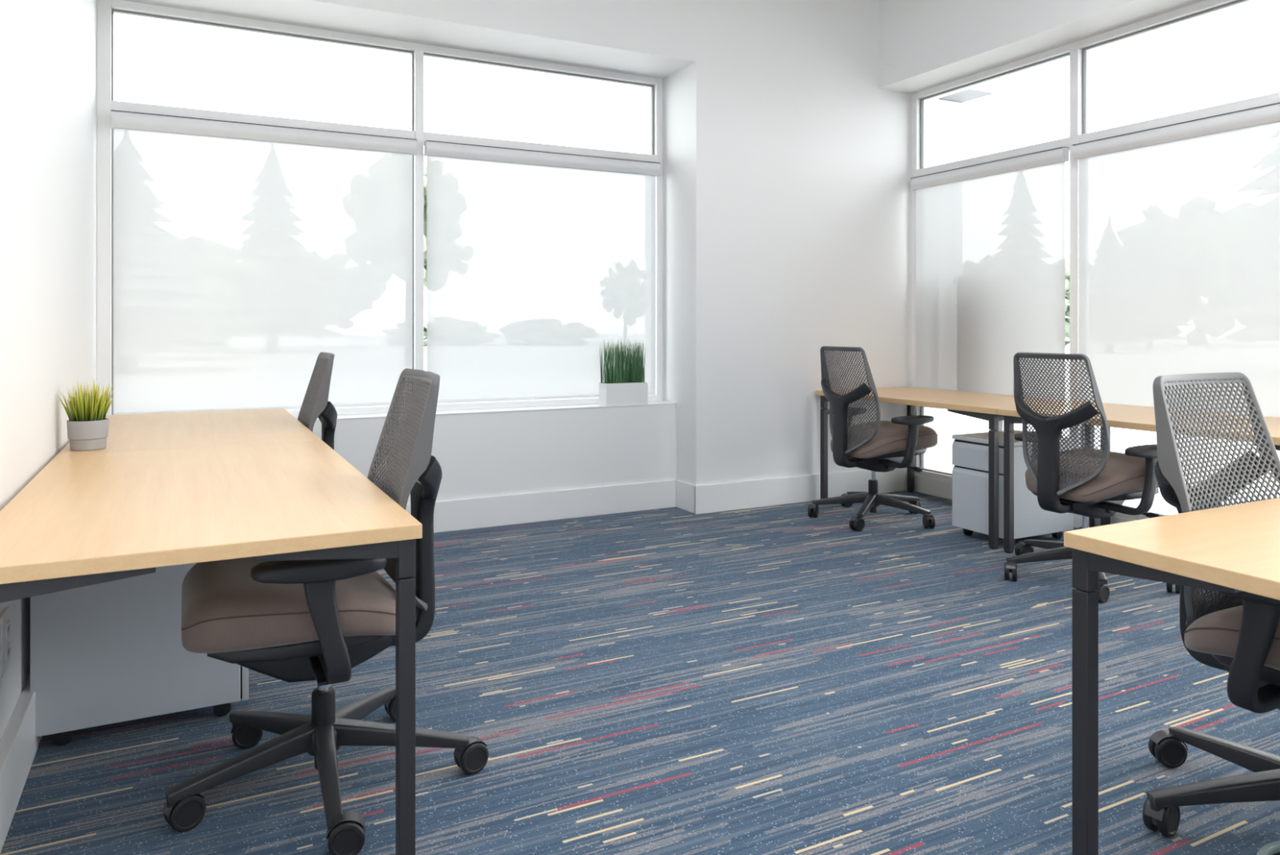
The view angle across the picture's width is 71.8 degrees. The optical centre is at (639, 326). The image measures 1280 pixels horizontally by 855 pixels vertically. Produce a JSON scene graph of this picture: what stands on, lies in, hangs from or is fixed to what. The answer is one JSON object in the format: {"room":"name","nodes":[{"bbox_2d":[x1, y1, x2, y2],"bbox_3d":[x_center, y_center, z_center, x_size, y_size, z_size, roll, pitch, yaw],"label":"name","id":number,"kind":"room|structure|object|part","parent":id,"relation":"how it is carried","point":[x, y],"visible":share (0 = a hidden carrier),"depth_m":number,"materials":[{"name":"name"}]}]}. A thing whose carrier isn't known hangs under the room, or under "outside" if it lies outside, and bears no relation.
{"room":"open-plan office","nodes":[
{"label":"open-plan office","id":0,"kind":"room"},
{"bbox_2d":[0,0,97,740],"bbox_3d":[-0.943,-0.650,0.752,0.200,3.620,8.600,0,0,-27],"label":"wall","id":1,"kind":"structure","parent":0,"point":[48,48],"depth_m":2.70,"materials":[{"name":"white paint"}]},
{"bbox_2d":[0,605,10,677],"bbox_3d":[-1.533,0.760,2.136,0.012,0.144,0.104,0,0,-27],"label":"wall outlet","id":2,"kind":"object","parent":1,"relation":"attached to","point":[5,618],"visible":1,"depth_m":2.12,"materials":[{"name":"white plastic"}]},
{"bbox_2d":[5,619,9,638],"bbox_3d":[-1.530,0.732,2.137,0.003,0.036,0.040,0,0,-27],"label":"socket","id":3,"kind":"object","parent":2,"relation":"attached to","point":[7,621],"depth_m":2.13,"materials":[{"name":"white plastic"}]},
{"bbox_2d":[5,642,9,662],"bbox_3d":[-1.530,0.788,2.137,0.003,0.036,0.040,0,0,-27],"label":"socket","id":4,"kind":"object","parent":2,"relation":"attached to","point":[7,644],"depth_m":2.13,"materials":[{"name":"white plastic"}]},
{"bbox_2d":[0,674,41,853],"bbox_3d":[-0.785,1.073,0.699,0.032,0.175,7.960,0,0,-27],"label":"baseboard","id":5,"kind":"structure","parent":1,"relation":"attached to","point":[19,744],"depth_m":2.15,"materials":[{"name":"white paint"}]},
{"bbox_2d":[66,417,109,450],"bbox_3d":[-1.914,0.374,3.064,0.125,0.101,0.125,0,0,-27],"label":"pot","id":6,"kind":"object","parent":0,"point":[83,433],"depth_m":3.02,"materials":[{"name":"grey ceramic"}]},
{"bbox_2d":[113,0,938,503],"bbox_3d":[-0.327,-0.650,5.514,5.245,3.620,0.690,0,0,-27],"label":"wall","id":7,"kind":"structure","parent":0,"point":[787,166],"depth_m":5.65,"materials":[{"name":"white paint"}]},
{"bbox_2d":[97,0,662,417],"bbox_3d":[-1.296,-0.573,5.169,3.205,2.134,0.099,0,0,-27],"label":"window","id":8,"kind":"structure","parent":7,"relation":"in","point":[106,9],"depth_m":5.03,"materials":[{"name":"white metal"}]},
{"bbox_2d":[110,110,417,414],"bbox_3d":[-1.960,-0.311,4.740,1.512,1.522,0.060,0,0,-27],"label":"roller shade","id":9,"kind":"object","parent":8,"relation":"attached to","point":[244,253],"visible":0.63,"depth_m":4.70,"materials":[{"name":"white fabric"}]},
{"bbox_3d":[-1.962,-1.070,4.744,1.509,0.004,0.052,0,0,-27],"label":"mounting rail","id":10,"kind":"part","parent":9,"relation":"part of","materials":[{"name":"black"}]},
{"bbox_3d":[-1.997,-1.366,4.812,1.499,0.454,0.006,0,0,-27],"label":"pane","id":11,"kind":"part","parent":8,"relation":"part of","materials":[{"name":"clear glass"}]},
{"bbox_2d":[423,140,660,403],"bbox_3d":[-0.559,-0.311,5.460,1.536,1.522,0.060,0,0,-27],"label":"roller shade","id":12,"kind":"object","parent":8,"relation":"attached to","point":[535,260],"visible":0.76,"depth_m":5.42,"materials":[{"name":"white fabric"}]},
{"bbox_3d":[-0.560,-1.070,5.463,1.533,0.004,0.052,0,0,-27],"label":"mounting rail","id":13,"kind":"part","parent":12,"relation":"part of","materials":[{"name":"black"}]},
{"bbox_2d":[295,400,676,420],"bbox_3d":[-1.234,0.497,5.047,3.205,0.006,0.194,0,0,-27],"label":"trim","id":14,"kind":"structure","parent":7,"relation":"attached to","point":[651,402],"depth_m":5.25,"materials":[{"name":"white paint"}]},
{"bbox_2d":[599,338,648,405],"bbox_3d":[-0.104,0.286,5.595,0.305,0.415,0.120,0,0,-27],"label":"planter","id":15,"kind":"object","parent":14,"relation":"on","point":[619,386],"visible":1,"depth_m":5.56,"materials":[{"name":"white"}]},
{"bbox_2d":[405,467,907,533],"bbox_3d":[-0.339,1.073,5.251,4.920,0.175,0.268,0,0,-27],"label":"baseboard","id":16,"kind":"structure","parent":7,"relation":"attached to","point":[456,514],"depth_m":5.51,"materials":[{"name":"white paint"}]},
{"bbox_2d":[0,490,1279,854],"bbox_3d":[1.390,1.220,1.950,5.445,0.120,8.600,0,0,-27],"label":"floor","id":17,"kind":"structure","parent":0,"point":[780,679],"depth_m":2.63,"materials":[{"name":"blue carpet"}]},
{"bbox_2d":[30,562,248,745],"bbox_3d":[-1.483,0.840,2.661,0.542,0.640,0.350,0,0,-27],"label":"drawer pedestal","id":18,"kind":"object","parent":17,"relation":"on","point":[113,651],"visible":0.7,"depth_m":2.48,"materials":[{"name":"silver metal"}]},
{"bbox_3d":[-1.252,0.916,2.780,0.018,0.388,0.350,0,0,-27],"label":"drawer","id":19,"kind":"part","parent":18,"relation":"part of","materials":[{"name":"silver metal"}]},
{"bbox_2d":[57,408,321,454],"bbox_3d":[-1.894,0.792,3.765,0.834,0.735,1.457,0,0,-27],"label":"desk","id":20,"kind":"object","parent":17,"relation":"on","point":[164,430],"visible":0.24,"depth_m":3.63,"materials":[{"name":"brown wood"}]},
{"bbox_2d":[56,377,115,450],"bbox_3d":[-1.917,0.300,3.057,0.173,0.249,0.159,0,0,-27],"label":"potted grass","id":21,"kind":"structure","parent":20,"relation":"on","point":[87,425],"depth_m":3.03,"materials":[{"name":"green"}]},
{"bbox_2d":[0,440,422,854],"bbox_3d":[-1.200,0.792,2.413,0.834,0.735,1.579,0,0,-27],"label":"desk","id":22,"kind":"object","parent":17,"relation":"on","point":[84,519],"visible":0.91,"depth_m":1.92,"materials":[{"name":"brown wood"}]},
{"bbox_3d":[-0.507,0.845,1.912,0.036,0.606,0.036,0,0,-27],"label":"leg","id":23,"kind":"part","parent":22,"relation":"part of","materials":[{"name":"black metal"}]},
{"bbox_2d":[297,351,337,449],"bbox_3d":[-1.625,0.639,3.901,0.752,1.039,0.748,0,0,-27],"label":"office chair","id":24,"kind":"object","parent":17,"relation":"on","point":[316,404],"visible":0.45,"depth_m":3.92,"materials":[{"name":"grey plastic"}]},
{"bbox_3d":[-1.448,0.433,3.944,0.120,0.607,0.429,0,0,-27],"label":"backrest","id":25,"kind":"part","parent":24,"relation":"part of","materials":[{"name":"grey"}]},
{"bbox_3d":[-1.360,0.392,3.866,0.068,0.143,0.218,0,0,-13],"label":"yoke arm","id":26,"kind":"part","parent":24,"relation":"part of","materials":[{"name":"black plastic"}]},
{"bbox_2d":[162,368,488,854],"bbox_3d":[-0.784,0.639,2.243,0.752,1.039,0.717,0,0,-27],"label":"office chair","id":27,"kind":"object","parent":17,"relation":"on","point":[287,620],"visible":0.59,"depth_m":2.12,"materials":[{"name":"grey plastic"}]},
{"bbox_3d":[-0.862,0.684,2.234,0.528,0.178,0.515,0,0,-27],"label":"seat","id":28,"kind":"part","parent":27,"relation":"part of","materials":[{"name":"brown fabric"}]},
{"bbox_3d":[-0.719,0.542,1.987,0.285,0.047,0.092,0,0,-27],"label":"armrest","id":29,"kind":"part","parent":27,"relation":"part of","materials":[{"name":"grey plastic"}]},
{"bbox_3d":[-0.751,0.692,2.079,0.114,0.265,0.238,0,0,-27],"label":"arm post","id":30,"kind":"part","parent":27,"relation":"part of","materials":[{"name":"grey plastic"}]},
{"bbox_3d":[-0.631,0.433,2.352,0.120,0.607,0.429,0,0,-27],"label":"backrest","id":31,"kind":"part","parent":27,"relation":"part of","materials":[{"name":"grey plastic"}]},
{"bbox_3d":[-0.627,0.434,2.355,0.135,0.630,0.438,0,0,-27],"label":"backrest frame","id":32,"kind":"part","parent":27,"relation":"part of","materials":[{"name":"grey plastic"}]},
{"bbox_3d":[-0.544,0.392,2.275,0.068,0.143,0.218,0,0,-13],"label":"yoke arm","id":33,"kind":"part","parent":27,"relation":"part of","materials":[{"name":"black plastic"}]},
{"bbox_2d":[808,346,937,531],"bbox_3d":[1.428,0.639,5.340,0.720,1.039,0.769,0,0,-27],"label":"office chair","id":34,"kind":"object","parent":17,"relation":"on","point":[877,445],"visible":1,"depth_m":5.20,"materials":[{"name":"grey"}]},
{"bbox_3d":[1.145,0.392,5.334,0.068,0.143,0.218,0,0,-13],"label":"yoke arm","id":35,"kind":"part","parent":34,"relation":"part of","materials":[{"name":"black plastic"}]},
{"bbox_3d":[1.321,0.542,5.622,0.285,0.047,0.092,0,0,-27],"label":"armrest","id":36,"kind":"part","parent":34,"relation":"part of","materials":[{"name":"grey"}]},
{"bbox_3d":[1.233,0.433,5.256,0.120,0.607,0.429,0,0,-27],"label":"backrest","id":37,"kind":"part","parent":34,"relation":"part of","materials":[{"name":"grey"}]},
{"bbox_3d":[1.228,0.434,5.254,0.135,0.630,0.438,0,0,-27],"label":"backrest frame","id":38,"kind":"part","parent":34,"relation":"part of","materials":[{"name":"grey plastic"}]},
{"bbox_3d":[1.245,0.392,5.140,0.068,0.143,0.218,0,0,-41],"label":"yoke arm","id":39,"kind":"part","parent":34,"relation":"part of","materials":[{"name":"black plastic"}]},
{"bbox_3d":[1.463,0.684,5.374,0.528,0.178,0.515,0,0,-27],"label":"seat","id":40,"kind":"part","parent":34,"relation":"part of","materials":[{"name":"brown fabric"}]},
{"bbox_3d":[1.525,0.692,5.194,0.114,0.265,0.238,0,0,-27],"label":"arm post","id":41,"kind":"part","parent":34,"relation":"part of","materials":[{"name":"grey plastic"}]},
{"bbox_3d":[1.581,0.542,5.115,0.285,0.047,0.092,0,0,-27],"label":"armrest","id":42,"kind":"part","parent":34,"relation":"part of","materials":[{"name":"grey plastic"}]},
{"bbox_3d":[1.568,0.834,5.231,0.038,0.035,0.224,0,0,-41],"label":"tilt lever","id":43,"kind":"part","parent":34,"relation":"part of","materials":[{"name":"black plastic"}]},
{"bbox_2d":[816,386,1094,549],"bbox_3d":[1.872,0.792,5.404,0.823,0.735,1.471,0,0,-27],"label":"desk","id":44,"kind":"object","parent":17,"relation":"on","point":[983,406],"visible":0.52,"depth_m":5.01,"materials":[{"name":"brown wood"}]},
{"bbox_3d":[1.218,0.845,5.843,0.036,0.606,0.036,0,0,-27],"label":"leg","id":45,"kind":"part","parent":44,"relation":"part of","materials":[{"name":"black metal"}]},
{"bbox_3d":[1.896,0.845,6.192,0.036,0.606,0.036,0,0,-27],"label":"leg","id":46,"kind":"part","parent":44,"relation":"part of","materials":[{"name":"black metal"}]},
{"bbox_3d":[1.847,0.845,4.616,0.036,0.606,0.036,0,0,-27],"label":"leg","id":47,"kind":"part","parent":44,"relation":"part of","materials":[{"name":"black metal"}]},
{"bbox_3d":[2.526,0.845,4.965,0.036,0.606,0.036,0,0,-27],"label":"leg","id":48,"kind":"part","parent":44,"relation":"part of","materials":[{"name":"black metal"}]},
{"bbox_2d":[951,429,1073,545],"bbox_3d":[2.054,0.882,4.876,0.512,0.556,0.380,0,0,-27],"label":"drawer pedestal","id":49,"kind":"object","parent":17,"relation":"on","point":[970,451],"visible":0.66,"depth_m":4.75,"materials":[{"name":"silver metal"}]},
{"bbox_3d":[1.836,0.945,4.764,0.018,0.329,0.380,0,0,-27],"label":"drawer","id":50,"kind":"part","parent":49,"relation":"part of","materials":[{"name":"silver metal"}]},
{"bbox_3d":[1.836,0.705,4.764,0.018,0.134,0.380,0,0,-27],"label":"drawer","id":51,"kind":"part","parent":49,"relation":"part of","materials":[{"name":"silver metal"}]},
{"bbox_3d":[1.837,0.779,4.765,0.010,0.004,0.360,0,0,-27],"label":"finger pull","id":52,"kind":"part","parent":49,"relation":"part of","materials":[{"name":"black metal"}]},
{"bbox_3d":[1.837,0.636,4.765,0.010,0.004,0.360,0,0,-27],"label":"finger pull","id":53,"kind":"part","parent":49,"relation":"part of","materials":[{"name":"black metal"}]},
{"bbox_2d":[1004,351,1180,602],"bbox_3d":[2.044,0.639,4.082,0.746,1.039,0.744,0,0,-27],"label":"office chair","id":54,"kind":"object","parent":17,"relation":"on","point":[1092,482],"visible":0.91,"depth_m":3.93,"materials":[{"name":"grey plastic"}]},
{"bbox_3d":[1.790,0.392,4.062,0.068,0.143,0.218,0,0,-13],"label":"yoke arm","id":55,"kind":"part","parent":54,"relation":"part of","materials":[{"name":"black plastic"}]},
{"bbox_3d":[1.997,0.692,4.257,0.114,0.265,0.238,0,0,-27],"label":"arm post","id":56,"kind":"part","parent":54,"relation":"part of","materials":[{"name":"grey plastic"}]},
{"bbox_3d":[1.965,0.542,4.350,0.285,0.047,0.092,0,0,-27],"label":"armrest","id":57,"kind":"part","parent":54,"relation":"part of","materials":[{"name":"grey plastic"}]},
{"bbox_3d":[1.877,0.433,3.984,0.120,0.607,0.429,0,0,-27],"label":"backrest","id":58,"kind":"part","parent":54,"relation":"part of","materials":[{"name":"grey"}]},
{"bbox_3d":[1.872,0.434,3.982,0.135,0.630,0.438,0,0,-27],"label":"backrest frame","id":59,"kind":"part","parent":54,"relation":"part of","materials":[{"name":"grey plastic"}]},
{"bbox_3d":[1.889,0.392,3.868,0.068,0.143,0.218,0,0,-41],"label":"yoke arm","id":60,"kind":"part","parent":54,"relation":"part of","materials":[{"name":"black plastic"}]},
{"bbox_3d":[2.107,0.684,4.102,0.528,0.178,0.515,0,0,-27],"label":"seat","id":61,"kind":"part","parent":54,"relation":"part of","materials":[{"name":"brown fabric"}]},
{"bbox_3d":[2.169,0.692,3.922,0.114,0.265,0.238,0,0,-27],"label":"arm post","id":62,"kind":"part","parent":54,"relation":"part of","materials":[{"name":"grey plastic"}]},
{"bbox_3d":[2.225,0.542,3.842,0.285,0.047,0.092,0,0,-27],"label":"armrest","id":63,"kind":"part","parent":54,"relation":"part of","materials":[{"name":"grey plastic"}]},
{"bbox_3d":[2.212,0.834,3.959,0.038,0.035,0.224,0,0,-41],"label":"tilt lever","id":64,"kind":"part","parent":54,"relation":"part of","materials":[{"name":"black plastic"}]},
{"bbox_2d":[997,402,1279,553],"bbox_3d":[2.567,0.792,4.051,0.823,0.735,1.563,0,0,-27],"label":"desk","id":65,"kind":"object","parent":17,"relation":"on","point":[1117,415],"visible":0.55,"depth_m":4.51,"materials":[{"name":"brown wood"}]},
{"bbox_3d":[1.891,0.845,4.531,0.036,0.606,0.036,0,0,-27],"label":"leg","id":66,"kind":"part","parent":65,"relation":"part of","materials":[{"name":"black metal"}]},
{"bbox_3d":[2.570,0.845,4.880,0.036,0.606,0.036,0,0,-27],"label":"leg","id":67,"kind":"part","parent":65,"relation":"part of","materials":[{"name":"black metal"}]},
{"bbox_2d":[1063,497,1279,854],"bbox_3d":[1.766,0.792,1.834,1.582,0.735,0.809,0,0,-27],"label":"desk","id":68,"kind":"object","parent":17,"relation":"on","point":[1233,548],"visible":1,"depth_m":1.80,"materials":[{"name":"brown wood"}]},
{"bbox_3d":[0.917,0.845,1.821,0.036,0.606,0.036,0,0,-27],"label":"leg","id":69,"kind":"part","parent":68,"relation":"part of","materials":[{"name":"black metal"}]},
{"bbox_2d":[1142,372,1279,836],"bbox_3d":[1.551,0.639,2.050,0.745,1.039,0.741,0,0,-27],"label":"office chair","id":70,"kind":"object","parent":17,"relation":"on","point":[1237,633],"visible":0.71,"depth_m":2.11,"materials":[{"name":"grey plastic"}]},
{"bbox_3d":[1.319,0.392,2.173,0.218,0.143,0.068,0,0,-41],"label":"yoke arm","id":71,"kind":"part","parent":70,"relation":"part of","materials":[{"name":"black plastic"}]},
{"bbox_3d":[1.433,0.434,2.190,0.438,0.630,0.135,0,0,-27],"label":"backrest frame","id":72,"kind":"part","parent":70,"relation":"part of","materials":[{"name":"grey plastic"}]},
{"bbox_3d":[1.435,0.433,2.186,0.429,0.607,0.120,0,0,-27],"label":"backrest","id":73,"kind":"part","parent":70,"relation":"part of","materials":[{"name":"grey plastic"}]},
{"bbox_3d":[1.553,0.684,1.955,0.515,0.178,0.528,0,0,-27],"label":"seat","id":74,"kind":"part","parent":70,"relation":"part of","materials":[{"name":"brown fabric"}]},
{"bbox_3d":[1.513,0.392,2.273,0.218,0.143,0.068,0,0,-13],"label":"yoke arm","id":75,"kind":"part","parent":70,"relation":"part of","materials":[{"name":"black plastic"}]},
{"bbox_3d":[1.294,0.542,1.837,0.092,0.047,0.285,0,0,-27],"label":"armrest","id":76,"kind":"part","parent":70,"relation":"part of","materials":[{"name":"grey plastic"}]},
{"bbox_3d":[1.373,0.692,1.893,0.238,0.265,0.114,0,0,-27],"label":"arm post","id":77,"kind":"part","parent":70,"relation":"part of","materials":[{"name":"grey plastic"}]},
{"bbox_2d":[1256,840,1279,854],"bbox_3d":[1.223,1.060,1.527,0.260,0.200,0.260,0,0,-27],"label":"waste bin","id":78,"kind":"object","parent":17,"relation":"on","point":[1273,847],"visible":1,"depth_m":1.63,"materials":[{"name":"grey plastic"}]},
{"bbox_2d":[878,0,1262,528],"bbox_3d":[3.671,-0.650,2.846,0.569,3.620,7.710,0,0,-27],"label":"wall","id":79,"kind":"structure","parent":0,"point":[923,45],"depth_m":5.43,"materials":[{"name":"white paint"}]},
{"bbox_2d":[911,0,1279,519],"bbox_3d":[3.418,-0.302,3.503,0.099,2.699,6.310,0,0,-27],"label":"window","id":80,"kind":"structure","parent":79,"relation":"in","point":[1077,52],"depth_m":5.14,"materials":[{"name":"white metal"}]},
{"bbox_2d":[910,146,1069,399],"bbox_3d":[2.205,-0.287,5.693,0.060,1.514,1.220,0,0,-27],"label":"roller shade","id":81,"kind":"object","parent":80,"relation":"attached to","point":[990,236],"visible":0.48,"depth_m":5.65,"materials":[{"name":"white fabric"}]},
{"bbox_3d":[2.209,-1.043,5.695,0.052,0.004,1.217,0,0,-27],"label":"mounting rail","id":82,"kind":"part","parent":81,"relation":"part of","materials":[{"name":"black"}]},
{"bbox_3d":[2.904,-1.360,4.509,0.006,0.490,1.402,0,0,-27],"label":"pane","id":83,"kind":"part","parent":80,"relation":"part of","materials":[{"name":"clear glass"}]},
{"bbox_2d":[1071,102,1279,417],"bbox_3d":[2.832,-0.287,4.472,0.060,1.514,1.415,0,0,-27],"label":"roller shade","id":84,"kind":"object","parent":80,"relation":"attached to","point":[1179,224],"visible":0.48,"depth_m":4.55,"materials":[{"name":"white fabric"}]},
{"bbox_3d":[2.836,-1.043,4.474,0.052,0.004,1.412,0,0,-27],"label":"mounting rail","id":85,"kind":"part","parent":84,"relation":"part of","materials":[{"name":"black"}]},
{"label":"outside","id":86,"kind":"structure","parent":0,"visible":0},
{"bbox_2d":[423,343,1279,515],"bbox_3d":[4.090,1.410,35.823,200.000,0.200,220.000,0,0,-27],"label":"ground","id":87,"kind":"structure","parent":86,"point":[1121,439],"depth_m":10.07,"materials":[{"name":"grey"}]},
{"bbox_2d":[423,155,426,287],"bbox_3d":[-7.750,-2.345,29.941,4.062,7.310,4.631,0,0,29],"label":"leafy tree","id":88,"kind":"object","parent":87,"relation":"on","point":[424,157],"visible":0.06,"depth_m":29.50,"materials":[{"name":"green plant"}]},
{"bbox_2d":[423,323,426,346],"bbox_3d":[-13.759,0.594,62.301,8.230,2.574,7.966,0,0,18],"label":"shrub","id":89,"kind":"object","parent":87,"relation":"on","point":[425,324],"visible":0.02,"depth_m":59.44,"materials":[{"name":"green plant"}]},
{"bbox_2d":[938,99,962,472],"bbox_3d":[1.614,-0.315,8.719,1.135,3.250,2.962,0,0,-27],"label":"wall","id":90,"kind":"structure","parent":87,"relation":"on","point":[950,113],"depth_m":7.59,"materials":[{"name":"white"}]},
{"bbox_2d":[938,81,995,102],"bbox_3d":[1.675,-2.050,8.616,1.150,0.220,3.400,0,0,-27],"label":"trim","id":91,"kind":"structure","parent":90,"relation":"on","point":[988,89],"depth_m":7.39,"materials":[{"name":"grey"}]},
{"bbox_2d":[997,420,1004,431],"bbox_3d":[2.513,0.480,6.090,0.325,1.660,0.620,0,0,-27],"label":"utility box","id":92,"kind":"object","parent":87,"relation":"on","point":[1001,424],"visible":0.02,"depth_m":6.02,"materials":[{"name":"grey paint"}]},
{"bbox_2d":[1065,254,1069,345],"bbox_3d":[27.863,-1.712,57.964,4.843,6.087,5.594,0,0,-21],"label":"leafy tree","id":93,"kind":"object","parent":87,"relation":"on","point":[1067,258],"visible":0.07,"depth_m":56.63,"materials":[{"name":"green plant"}]},
{"bbox_2d":[1065,280,1069,340],"bbox_3d":[17.222,-3.248,40.002,4.401,9.116,4.176,0,0,-3],"label":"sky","id":94,"kind":"structure","parent":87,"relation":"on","point":[1066,303],"depth_m":39.54,"materials":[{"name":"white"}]}
]}

